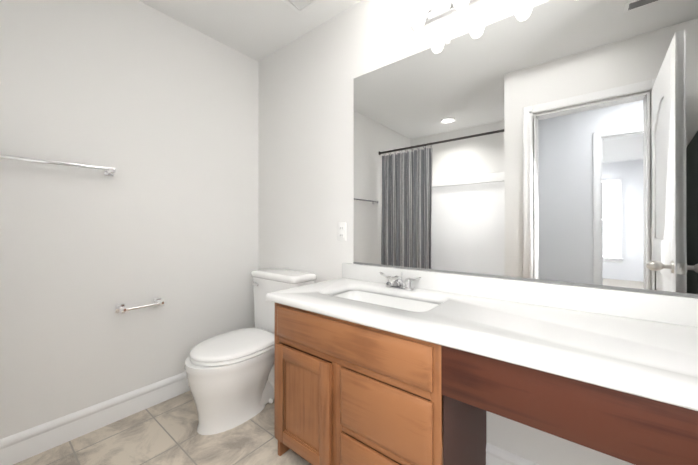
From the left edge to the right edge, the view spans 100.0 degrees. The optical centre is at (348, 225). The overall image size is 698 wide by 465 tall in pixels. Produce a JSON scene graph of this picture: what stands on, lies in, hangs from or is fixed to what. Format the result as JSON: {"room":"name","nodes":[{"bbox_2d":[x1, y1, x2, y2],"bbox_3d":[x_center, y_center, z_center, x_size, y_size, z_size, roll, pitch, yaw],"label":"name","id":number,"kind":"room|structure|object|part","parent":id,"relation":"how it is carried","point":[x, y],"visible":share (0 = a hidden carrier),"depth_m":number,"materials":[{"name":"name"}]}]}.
{"room":"bathroom","nodes":[
{"label":"bathroom","id":0,"kind":"room"},
{"bbox_2d":[0,0,257,438],"bbox_3d":[-1.624,-0.123,1.354,0.100,2.440,2.920,0,0,38],"label":"wall","id":1,"kind":"structure","parent":0,"point":[157,109],"depth_m":1.65,"materials":[{"name":"white paint"}]},
{"bbox_2d":[0,154,115,175],"bbox_3d":[-1.533,-0.303,1.327,0.074,0.044,0.764,0,0,38],"label":"towel rail","id":2,"kind":"object","parent":1,"relation":"attached to","point":[110,171],"visible":1,"depth_m":1.44,"materials":[{"name":"silver metal"}]},
{"bbox_2d":[0,372,189,464],"bbox_3d":[-1.346,1.032,1.609,0.017,0.130,1.890,0,0,38],"label":"baseboard","id":3,"kind":"structure","parent":1,"relation":"attached to","point":[25,444],"depth_m":1.54,"materials":[{"name":"white wood"}]},
{"bbox_2d":[115,298,163,312],"bbox_3d":[-1.215,0.468,1.718,0.084,0.044,0.234,0,0,38],"label":"toilet paper holder","id":4,"kind":"object","parent":1,"relation":"attached to","point":[120,308],"visible":1,"depth_m":1.68,"materials":[{"name":"silver metal"}]},
{"bbox_2d":[13,391,311,464],"bbox_3d":[-0.371,1.125,0.356,3.100,0.060,2.720,0,0,38],"label":"floor","id":5,"kind":"structure","parent":0,"point":[164,433],"depth_m":1.47,"materials":[{"name":"beige tile"}]},
{"bbox_2d":[184,268,316,434],"bbox_3d":[-0.610,0.704,1.793,0.476,0.788,0.728,0,0,38],"label":"toilet","id":6,"kind":"object","parent":5,"relation":"on","point":[230,377],"visible":0.77,"depth_m":1.62,"materials":[{"name":"white ceramic"}]},
{"bbox_3d":[-0.667,0.698,1.721,0.378,0.048,0.489,0,0,38],"label":"seat","id":7,"kind":"part","parent":6,"relation":"part of","materials":[{"name":"white plastic"}]},
{"bbox_2d":[274,303,697,464],"bbox_3d":[0.658,0.723,0.916,2.178,0.746,0.557,0,0,38],"label":"bathroom vanity","id":8,"kind":"object","parent":5,"relation":"on","point":[377,365],"depth_m":0.95,"materials":[{"name":"brown wood"}]},
{"bbox_2d":[266,279,697,414],"bbox_3d":[0.648,0.334,0.916,2.192,0.035,0.574,0,0,38],"label":"countertop","id":9,"kind":"structure","parent":8,"relation":"on","point":[646,360],"depth_m":0.87,"materials":[{"name":"white stone"}]},
{"bbox_2d":[379,271,421,290],"bbox_3d":[0.233,0.278,1.465,0.238,0.086,0.136,0,0,38],"label":"faucet","id":10,"kind":"object","parent":9,"relation":"on","point":[390,285],"depth_m":1.47,"materials":[{"name":"silver metal"}]},
{"bbox_2d":[138,0,361,61],"bbox_3d":[-1.092,-1.399,-1.671,4.700,0.100,7.000,0,0,38],"label":"ceiling","id":11,"kind":"structure","parent":0,"point":[258,30],"depth_m":1.89,"materials":[{"name":"white paint"}]},
{"bbox_2d":[282,0,319,13],"bbox_3d":[-0.284,-1.333,1.621,0.300,0.016,0.300,0,0,38],"label":"fan","id":12,"kind":"object","parent":11,"relation":"attached to","point":[299,6],"visible":1,"depth_m":1.75,"materials":[{"name":"white plastic"}]},
{"bbox_2d":[258,0,697,297],"bbox_3d":[0.499,-0.481,1.463,3.089,1.723,0.110,0,0,38],"label":"wall","id":13,"kind":"structure","parent":0,"point":[554,141],"depth_m":1.29,"materials":[{"name":"white paint"}]},
{"bbox_2d":[337,222,345,240],"bbox_3d":[-0.046,0.035,1.830,0.070,0.115,0.008,0,0,38],"label":"electrical outlet plate","id":14,"kind":"object","parent":13,"relation":"attached to","point":[341,231],"visible":1,"depth_m":1.83,"materials":[{"name":"white plastic"}]},
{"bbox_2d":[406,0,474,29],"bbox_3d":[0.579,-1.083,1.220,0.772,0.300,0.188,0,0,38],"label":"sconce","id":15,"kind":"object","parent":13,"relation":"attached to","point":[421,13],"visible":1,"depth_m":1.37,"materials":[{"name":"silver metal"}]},
{"bbox_2d":[342,263,697,326],"bbox_3d":[0.821,0.271,1.133,2.192,0.090,0.020,0,0,38],"label":"backsplash","id":16,"kind":"structure","parent":0,"relation":"attached to","point":[661,308],"depth_m":1.15,"materials":[{"name":"white stone"}]},
{"bbox_2d":[486,411,633,464],"bbox_3d":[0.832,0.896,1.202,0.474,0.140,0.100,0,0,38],"label":"wall","id":17,"kind":"structure","parent":0,"point":[537,446],"depth_m":1.19,"materials":[{"name":"white paint"}]},
{"bbox_2d":[486,442,538,464],"bbox_3d":[0.470,1.032,1.415,3.100,0.130,0.017,0,0,38],"label":"baseboard","id":18,"kind":"structure","parent":17,"relation":"attached to","point":[495,455],"depth_m":1.26,"materials":[{"name":"white wood"}]}
]}

